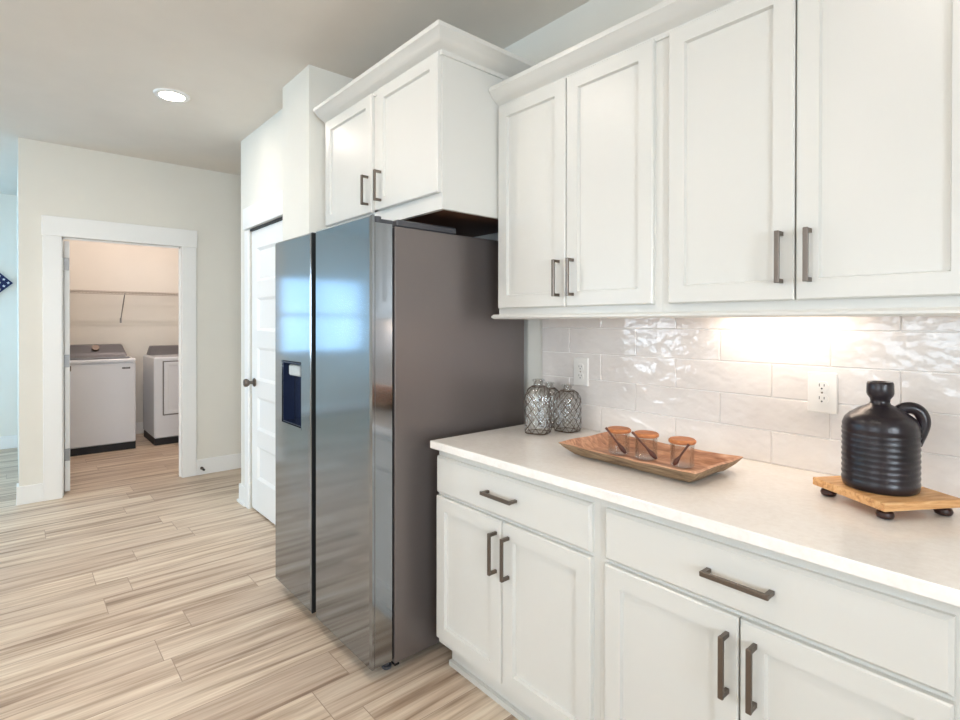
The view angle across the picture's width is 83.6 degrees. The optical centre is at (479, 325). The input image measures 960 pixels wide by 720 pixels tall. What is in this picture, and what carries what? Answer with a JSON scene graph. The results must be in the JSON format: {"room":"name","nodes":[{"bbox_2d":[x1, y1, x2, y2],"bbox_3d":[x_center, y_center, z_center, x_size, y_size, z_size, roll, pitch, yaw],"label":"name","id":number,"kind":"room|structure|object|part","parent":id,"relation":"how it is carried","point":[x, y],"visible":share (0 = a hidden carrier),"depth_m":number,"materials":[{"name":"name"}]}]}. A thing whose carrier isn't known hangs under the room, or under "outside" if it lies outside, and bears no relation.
{"room":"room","nodes":[
{"label":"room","id":0,"kind":"room"},
{"bbox_2d":[17,161,18,480],"bbox_3d":[-3.436,-0.042,5.772,2.322,2.764,2.340,0,0,-41],"label":"wall","id":1,"kind":"structure","parent":0,"point":[17,161],"depth_m":4.83,"materials":[{"name":"paint"}]},
{"bbox_2d":[63,241,70,490],"bbox_3d":[-3.575,0.325,4.644,0.090,2.018,0.816,0,0,-40],"label":"door","id":2,"kind":"structure","parent":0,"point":[66,244],"depth_m":4.34,"materials":[{"name":"paint"}]},
{"bbox_2d":[0,194,177,447],"bbox_3d":[-5.351,-0.044,5.753,6.700,2.764,0.140,0,0,-41],"label":"wall","id":3,"kind":"structure","parent":0,"point":[147,320],"depth_m":6.41,"materials":[{"name":"paint"}]},
{"bbox_2d":[0,273,12,291],"bbox_3d":[-5.287,-0.465,5.693,0.510,0.510,0.027,0,0,-41],"label":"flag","id":4,"kind":"object","parent":3,"relation":"attached to","point":[4,282],"visible":1,"depth_m":5.80,"materials":[{"name":"blue fabric"}]},
{"bbox_2d":[0,435,17,449],"bbox_3d":[-6.454,1.272,4.701,3.648,0.140,0.015,0,0,-41],"label":"baseboard","id":5,"kind":"structure","parent":3,"relation":"attached to","point":[6,442],"depth_m":5.84,"materials":[{"name":"paint"}]},
{"bbox_2d":[70,289,177,322],"bbox_3d":[-4.053,-0.221,6.564,1.954,0.372,0.338,0,0,-41],"label":"wire shelf","id":6,"kind":"object","parent":3,"relation":"attached to","point":[74,290],"visible":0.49,"depth_m":6.33,"materials":[{"name":"grey metal"}]},
{"bbox_2d":[136,422,143,433],"bbox_3d":[-4.157,1.264,6.694,1.969,0.140,0.015,0,0,-41],"label":"baseboard","id":7,"kind":"structure","parent":3,"relation":"attached to","point":[139,426],"depth_m":6.64,"materials":[{"name":"paint"}]},
{"bbox_2d":[18,137,240,485],"bbox_3d":[-2.354,-0.037,5.083,3.052,2.764,0.120,0,0,-41],"label":"wall","id":8,"kind":"structure","parent":0,"point":[54,179],"depth_m":4.58,"materials":[{"name":"paint"}]},
{"bbox_2d":[41,215,196,500],"bbox_3d":[-2.991,0.248,4.518,1.082,2.197,0.151,0,0,-41],"label":"door frame","id":9,"kind":"structure","parent":8,"relation":"attached to","point":[53,228],"depth_m":4.28,"materials":[{"name":"paint"}]},
{"bbox_2d":[16,453,240,505],"bbox_3d":[-2.358,1.275,5.077,3.071,0.140,0.135,0,0,-41],"label":"baseboard","id":10,"kind":"structure","parent":8,"relation":"attached to","point":[27,494],"depth_m":4.86,"materials":[{"name":"paint"}]},
{"bbox_2d":[0,433,517,719],"bbox_3d":[-2.007,1.402,1.904,6.700,0.080,10.070,0,0,-41],"label":"floor","id":11,"kind":"structure","parent":0,"point":[143,591],"depth_m":2.45,"materials":[{"name":"wood"}]},
{"bbox_2d":[70,344,135,456],"bbox_3d":[-4.246,0.776,5.908,0.688,1.124,0.702,0,0,-41],"label":"washing machine","id":12,"kind":"object","parent":11,"relation":"on","point":[102,376],"visible":0.74,"depth_m":5.70,"materials":[{"name":"white metal"}]},
{"bbox_3d":[-4.194,0.344,5.846,0.588,0.020,0.460,0,0,-41],"label":"lid","id":13,"kind":"part","parent":12,"relation":"part of","materials":[{"name":"grey metal"}]},
{"bbox_3d":[-4.242,0.373,5.902,0.688,0.040,0.692,0,0,-41],"label":"panel","id":14,"kind":"part","parent":12,"relation":"part of","materials":[{"name":"white metal"}]},
{"bbox_2d":[143,345,178,445],"bbox_3d":[-3.597,0.775,6.466,0.680,1.122,0.709,0,0,-41],"label":"dryer","id":15,"kind":"object","parent":11,"relation":"on","point":[160,364],"visible":0.41,"depth_m":6.10,"materials":[{"name":"white metal"}]},
{"bbox_3d":[-3.369,0.703,6.206,0.495,0.590,0.018,0,0,-41],"label":"door","id":16,"kind":"part","parent":15,"relation":"part of","materials":[{"name":"white metal"}]},
{"bbox_2d":[275,214,523,670],"bbox_3d":[-0.424,0.467,2.677,0.832,1.786,0.985,0,0,-41],"label":"refrigerator","id":17,"kind":"object","parent":11,"relation":"on","point":[388,343],"visible":0.89,"depth_m":2.22,"materials":[{"name":"grey metal"}]},
{"bbox_3d":[-0.878,0.441,2.642,0.099,1.736,0.443,0,0,-41],"label":"door","id":18,"kind":"part","parent":17,"relation":"part of","materials":[{"name":"silver metal"}]},
{"bbox_3d":[-0.895,0.218,2.633,0.038,0.053,0.125,0,0,-41],"label":"dispenser spout","id":19,"kind":"part","parent":17,"relation":"part of","materials":[{"name":"grey plastic"}]},
{"bbox_3d":[-0.539,0.444,2.252,0.099,1.736,0.494,0,0,-41],"label":"door","id":20,"kind":"part","parent":17,"relation":"part of","materials":[{"name":"silver metal"}]},
{"bbox_2d":[437,451,600,719],"bbox_3d":[0.302,0.922,2.013,0.666,0.884,0.775,0,0,-41],"label":"base cabinet","id":21,"kind":"object","parent":11,"relation":"on","point":[519,556],"visible":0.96,"depth_m":1.77,"materials":[{"name":"paint"}]},
{"bbox_3d":[-0.044,0.943,1.974,0.019,0.557,0.371,0,0,-41],"label":"door","id":22,"kind":"part","parent":21,"relation":"part of","materials":[{"name":"paint"}]},
{"bbox_3d":[0.041,0.777,1.833,0.037,0.143,0.012,0,0,-41],"label":"handle","id":23,"kind":"part","parent":21,"relation":"part of","materials":[{"name":"brown metal"}]},
{"bbox_3d":[0.060,0.578,1.811,0.037,0.012,0.148,0,0,-41],"label":"handle","id":24,"kind":"part","parent":21,"relation":"part of","materials":[{"name":"brown metal"}]},
{"bbox_3d":[0.082,0.777,1.786,0.037,0.143,0.012,0,0,-41],"label":"handle","id":25,"kind":"part","parent":21,"relation":"part of","materials":[{"name":"brown metal"}]},
{"bbox_3d":[0.079,0.582,1.831,0.019,0.142,0.746,0,0,-41],"label":"drawer","id":26,"kind":"part","parent":21,"relation":"part of","materials":[{"name":"paint"}]},
{"bbox_3d":[0.202,0.945,1.691,0.019,0.557,0.371,0,0,-41],"label":"door","id":27,"kind":"part","parent":21,"relation":"part of","materials":[{"name":"paint"}]},
{"bbox_2d":[430,421,959,607],"bbox_3d":[0.581,0.466,1.701,0.652,0.030,1.620,0,0,-41],"label":"countertop","id":28,"kind":"structure","parent":21,"relation":"on","point":[780,509],"depth_m":1.33,"materials":[{"name":"stone"}]},
{"bbox_2d":[524,385,551,434],"bbox_3d":[0.242,0.334,2.232,0.099,0.226,0.099,0,0,29],"label":"glass bottle","id":29,"kind":"object","parent":28,"relation":"on","point":[532,386],"visible":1,"depth_m":2.22,"materials":[{"name":"grey glass"}]},
{"bbox_2d":[537,387,560,427],"bbox_3d":[0.306,0.348,2.382,0.097,0.197,0.097,0,0,-4],"label":"glass bottle","id":30,"kind":"object","parent":28,"relation":"on","point":[545,388],"visible":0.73,"depth_m":2.37,"materials":[{"name":"grey glass"}]},
{"bbox_2d":[554,389,580,432],"bbox_3d":[0.370,0.347,2.274,0.097,0.200,0.097,0,0,42],"label":"glass bottle","id":31,"kind":"object","parent":28,"relation":"on","point":[568,391],"visible":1,"depth_m":2.26,"materials":[{"name":"grey glass"}]},
{"bbox_2d":[558,432,742,481],"bbox_3d":[0.540,0.425,1.755,0.299,0.052,0.512,0,0,-41],"label":"wooden tray","id":32,"kind":"object","parent":28,"relation":"on","point":[694,464],"visible":0.99,"depth_m":1.75,"materials":[{"name":"brown wood"}]},
{"bbox_2d":[605,427,626,453],"bbox_3d":[0.454,0.384,1.800,0.072,0.085,0.016,0,0,21],"label":"wooden spoon","id":33,"kind":"object","parent":32,"relation":"on","point":[620,446],"visible":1,"depth_m":1.79,"materials":[{"name":"brown wood"}]},
{"bbox_2d":[608,426,630,433],"bbox_3d":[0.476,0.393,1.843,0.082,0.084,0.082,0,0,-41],"label":"lid","id":34,"kind":"object","parent":32,"relation":"in","point":[613,429],"visible":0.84,"depth_m":1.82,"materials":[{"name":"brown wood"}]},
{"bbox_2d":[631,431,656,459],"bbox_3d":[0.528,0.384,1.727,0.082,0.086,0.016,0,0,21],"label":"wooden spoon","id":35,"kind":"object","parent":32,"relation":"on","point":[652,454],"visible":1,"depth_m":1.72,"materials":[{"name":"brown wood"}]},
{"bbox_2d":[634,430,658,438],"bbox_3d":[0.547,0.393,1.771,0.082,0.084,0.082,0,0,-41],"label":"lid","id":36,"kind":"object","parent":32,"relation":"in","point":[647,434],"visible":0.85,"depth_m":1.75,"materials":[{"name":"brown wood"}]},
{"bbox_2d":[673,444,689,465],"bbox_3d":[0.612,0.391,1.633,0.051,0.070,0.015,0,0,5],"label":"wooden spoon","id":37,"kind":"object","parent":32,"relation":"on","point":[676,460],"visible":1,"depth_m":1.63,"materials":[{"name":"brown wood"}]},
{"bbox_2d":[668,436,695,445],"bbox_3d":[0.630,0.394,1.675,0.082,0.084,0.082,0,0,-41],"label":"lid","id":38,"kind":"object","parent":32,"relation":"in","point":[678,440],"visible":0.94,"depth_m":1.65,"materials":[{"name":"brown wood"}]},
{"bbox_2d":[813,476,959,519],"bbox_3d":[1.020,0.431,1.360,0.214,0.044,0.219,0,0,-9],"label":"board","id":39,"kind":"object","parent":28,"relation":"on","point":[941,503],"visible":0.7,"depth_m":1.28,"materials":[{"name":"brown wood"}]},
{"bbox_2d":[841,381,930,495],"bbox_3d":[1.012,0.275,1.359,0.164,0.267,0.164,0,0,-14],"label":"jug","id":40,"kind":"object","parent":39,"relation":"on","point":[882,443],"visible":1,"depth_m":1.31,"materials":[{"name":"ceramic"}]},
{"bbox_3d":[1.065,0.244,1.333,0.086,0.110,0.029,0,0,26],"label":"handle","id":41,"kind":"part","parent":40,"relation":"part of","materials":[{"name":"ceramic"}]},
{"bbox_2d":[601,500,959,719],"bbox_3d":[0.816,0.926,1.421,0.666,0.884,0.794,0,0,-41],"label":"base cabinet","id":42,"kind":"object","parent":11,"relation":"on","point":[697,624],"visible":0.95,"depth_m":1.20,"materials":[{"name":"paint"}]},
{"bbox_3d":[0.476,0.947,1.375,0.019,0.557,0.369,0,0,-41],"label":"door","id":43,"kind":"part","parent":42,"relation":"part of","materials":[{"name":"paint"}]},
{"bbox_3d":[0.560,0.780,1.235,0.037,0.143,0.012,0,0,-41],"label":"handle","id":44,"kind":"part","parent":42,"relation":"part of","materials":[{"name":"brown metal"}]},
{"bbox_3d":[0.577,0.582,1.214,0.037,0.012,0.153,0,0,-41],"label":"handle","id":45,"kind":"part","parent":42,"relation":"part of","materials":[{"name":"brown metal"}]},
{"bbox_3d":[0.601,0.781,1.188,0.037,0.143,0.012,0,0,-41],"label":"handle","id":46,"kind":"part","parent":42,"relation":"part of","materials":[{"name":"brown metal"}]},
{"bbox_3d":[0.720,0.949,1.094,0.019,0.557,0.369,0,0,-41],"label":"door","id":47,"kind":"part","parent":42,"relation":"part of","materials":[{"name":"paint"}]},
{"bbox_2d":[241,108,282,507],"bbox_3d":[-0.793,-0.031,4.269,1.761,2.764,1.148,0,0,-41],"label":"wall","id":48,"kind":"structure","parent":0,"point":[261,150],"depth_m":3.94,"materials":[{"name":"paint"}]},
{"bbox_2d":[237,483,244,506],"bbox_3d":[-1.144,1.281,4.660,1.792,0.144,0.170,0,0,-41],"label":"baseboard","id":49,"kind":"structure","parent":48,"relation":"attached to","point":[241,499],"depth_m":4.07,"materials":[{"name":"paint"}]},
{"bbox_2d":[243,220,282,524],"bbox_3d":[-1.450,0.325,3.662,0.115,2.033,0.765,0,0,-41],"label":"door","id":50,"kind":"structure","parent":48,"relation":"in","point":[264,239],"depth_m":3.79,"materials":[{"name":"paint"}]},
{"bbox_3d":[-1.672,0.412,3.890,0.080,0.064,0.064,0,0,-41],"label":"knob","id":51,"kind":"part","parent":50,"relation":"part of","materials":[{"name":"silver metal"}]},
{"bbox_2d":[243,190,282,508],"bbox_3d":[-1.451,0.243,3.664,0.026,2.221,0.960,0,0,-41],"label":"door frame","id":52,"kind":"structure","parent":48,"relation":"attached to","point":[270,208],"depth_m":3.96,"materials":[{"name":"paint"}]},
{"bbox_2d":[250,216,282,231],"bbox_3d":[-1.428,-0.701,3.674,0.034,0.016,0.765,0,0,-41],"label":"strip","id":53,"kind":"object","parent":48,"relation":"attached to","point":[280,218],"visible":0.57,"depth_m":3.69,"materials":[{"name":"black metal"}]},
{"bbox_2d":[0,0,589,195],"bbox_3d":[-2.003,-1.452,1.890,6.700,0.100,10.070,0,0,-41],"label":"ceiling","id":54,"kind":"structure","parent":0,"point":[85,74],"depth_m":2.81,"materials":[{"name":"paint"}]},
{"bbox_2d":[153,88,190,102],"bbox_3d":[-1.881,-1.404,3.281,0.200,0.010,0.200,0,0,-41],"label":"recessed light","id":55,"kind":"object","parent":54,"relation":"in","point":[172,95],"visible":1,"depth_m":3.28,"materials":[{"name":"paint"}]},
{"bbox_2d":[159,92,184,99],"bbox_3d":[-1.881,-1.405,3.281,0.138,0.001,0.138,0,0,-41],"label":"diffuser","id":56,"kind":"object","parent":55,"relation":"attached to","point":[169,95],"depth_m":3.29,"materials":[{"name":"white plastic"}]},
{"bbox_2d":[283,65,353,240],"bbox_3d":[-0.745,-0.026,3.301,0.796,2.764,0.378,0,0,-41],"label":"wall","id":57,"kind":"structure","parent":0,"point":[303,131],"depth_m":2.96,"materials":[{"name":"paint"}]},
{"bbox_2d":[475,0,959,497],"bbox_3d":[1.295,-0.014,1.458,0.130,2.764,5.080,0,0,-41],"label":"wall","id":58,"kind":"structure","parent":0,"point":[737,386],"depth_m":1.84,"materials":[{"name":"white tile"}]},
{"bbox_2d":[313,19,535,236],"bbox_3d":[-0.256,-0.801,2.634,0.687,0.678,1.102,0,0,-41],"label":"upper cabinet","id":59,"kind":"object","parent":58,"relation":"attached to","point":[413,137],"visible":0.88,"depth_m":2.26,"materials":[{"name":"paint"}]},
{"bbox_3d":[-0.655,-0.802,2.672,0.019,0.550,0.486,0,0,-41],"label":"door","id":60,"kind":"part","parent":59,"relation":"part of","materials":[{"name":"paint"}]},
{"bbox_3d":[-0.537,-0.629,2.494,0.037,0.138,0.012,0,0,-41],"label":"handle","id":61,"kind":"part","parent":59,"relation":"part of","materials":[{"name":"silver metal"}]},
{"bbox_3d":[-0.461,-0.629,2.406,0.037,0.138,0.012,0,0,-41],"label":"handle","id":62,"kind":"part","parent":59,"relation":"part of","materials":[{"name":"silver metal"}]},
{"bbox_3d":[-0.475,-0.775,2.495,0.020,0.628,1.025,0,0,-41],"label":"frame","id":63,"kind":"part","parent":59,"relation":"part of","materials":[{"name":"paint"}]},
{"bbox_3d":[-0.310,-0.799,2.275,0.019,0.550,0.462,0,0,-41],"label":"door","id":64,"kind":"part","parent":59,"relation":"part of","materials":[{"name":"paint"}]},
{"bbox_3d":[-0.256,-1.101,2.632,0.686,0.078,1.102,0,0,-41],"label":"crown molding","id":65,"kind":"part","parent":59,"relation":"part of","materials":[{"name":"paint"}]},
{"bbox_2d":[498,39,663,314],"bbox_3d":[0.429,-0.491,2.093,0.362,0.890,0.769,0,0,-41],"label":"upper cabinet","id":66,"kind":"object","parent":58,"relation":"attached to","point":[580,155],"visible":0.91,"depth_m":1.94,"materials":[{"name":"paint"}]},
{"bbox_3d":[0.203,-0.500,2.148,0.019,0.854,0.369,0,0,-41],"label":"door","id":67,"kind":"part","parent":66,"relation":"part of","materials":[{"name":"paint"}]},
{"bbox_3d":[0.283,-0.179,2.015,0.037,0.138,0.012,0,0,-41],"label":"handle","id":68,"kind":"part","parent":66,"relation":"part of","materials":[{"name":"silver metal"}]},
{"bbox_3d":[0.328,-0.179,1.963,0.037,0.138,0.012,0,0,-41],"label":"handle","id":69,"kind":"part","parent":66,"relation":"part of","materials":[{"name":"silver metal"}]},
{"bbox_3d":[0.444,-0.498,1.870,0.019,0.854,0.359,0,0,-41],"label":"door","id":70,"kind":"part","parent":66,"relation":"part of","materials":[{"name":"paint"}]},
{"bbox_2d":[489,0,738,107],"bbox_3d":[0.567,-0.956,1.692,0.064,0.078,1.548,0,0,-41],"label":"crown molding","id":71,"kind":"structure","parent":66,"relation":"attached to","point":[656,23],"depth_m":1.83,"materials":[{"name":"paint"}]},
{"bbox_2d":[574,357,588,386],"bbox_3d":[0.439,0.200,2.339,0.009,0.124,0.081,0,0,-41],"label":"power outlet","id":72,"kind":"object","parent":58,"relation":"attached to","point":[581,365],"visible":1,"depth_m":2.33,"materials":[{"name":"white plastic"}]},
{"bbox_2d":[577,364,583,370],"bbox_3d":[0.436,0.180,2.337,0.003,0.029,0.035,0,0,-41],"label":"receptacle","id":73,"kind":"object","parent":72,"relation":"attached to","point":[580,367],"depth_m":2.33,"materials":[{"name":"white plastic"}]},
{"bbox_2d":[577,373,583,379],"bbox_3d":[0.436,0.219,2.337,0.003,0.029,0.035,0,0,-41],"label":"receptacle","id":74,"kind":"object","parent":72,"relation":"attached to","point":[580,376],"depth_m":2.33,"materials":[{"name":"white plastic"}]},
{"bbox_2d":[663,0,959,311],"bbox_3d":[0.937,-0.488,1.508,0.362,0.890,0.780,0,0,-41],"label":"upper cabinet","id":75,"kind":"object","parent":58,"relation":"attached to","point":[811,148],"visible":0.97,"depth_m":1.38,"materials":[{"name":"paint"}]},
{"bbox_3d":[0.716,-0.496,1.557,0.019,0.854,0.362,0,0,-41],"label":"door","id":76,"kind":"part","parent":75,"relation":"part of","materials":[{"name":"paint"}]},
{"bbox_3d":[0.793,-0.182,1.426,0.037,0.138,0.012,0,0,-41],"label":"handle","id":77,"kind":"part","parent":75,"relation":"part of","materials":[{"name":"silver metal"}]},
{"bbox_3d":[0.838,-0.182,1.375,0.037,0.138,0.012,0,0,-41],"label":"handle","id":78,"kind":"part","parent":75,"relation":"part of","materials":[{"name":"silver metal"}]},
{"bbox_3d":[0.957,-0.494,1.280,0.019,0.854,0.364,0,0,-41],"label":"door","id":79,"kind":"part","parent":75,"relation":"part of","materials":[{"name":"paint"}]},
{"bbox_2d":[808,371,837,413],"bbox_3d":[1.045,0.204,1.640,0.009,0.124,0.081,0,0,-41],"label":"power outlet","id":80,"kind":"object","parent":58,"relation":"attached to","point":[822,386],"visible":1,"depth_m":1.64,"materials":[{"name":"white plastic"}]},
{"bbox_2d":[815,381,828,390],"bbox_3d":[1.043,0.184,1.638,0.003,0.029,0.035,0,0,-41],"label":"receptacle","id":81,"kind":"object","parent":80,"relation":"attached to","point":[819,385],"depth_m":1.64,"materials":[{"name":"white plastic"}]},
{"bbox_2d":[815,394,828,403],"bbox_3d":[1.043,0.223,1.638,0.003,0.029,0.035,0,0,-41],"label":"receptacle","id":82,"kind":"object","parent":80,"relation":"attached to","point":[819,398],"depth_m":1.64,"materials":[{"name":"white plastic"}]},
{"bbox_2d":[491,307,959,318],"bbox_3d":[0.688,-0.035,1.815,0.334,0.019,1.566,0,0,-41],"label":"rail","id":83,"kind":"object","parent":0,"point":[933,311],"visible":1,"depth_m":1.47,"materials":[{"name":"paint"}]}
]}

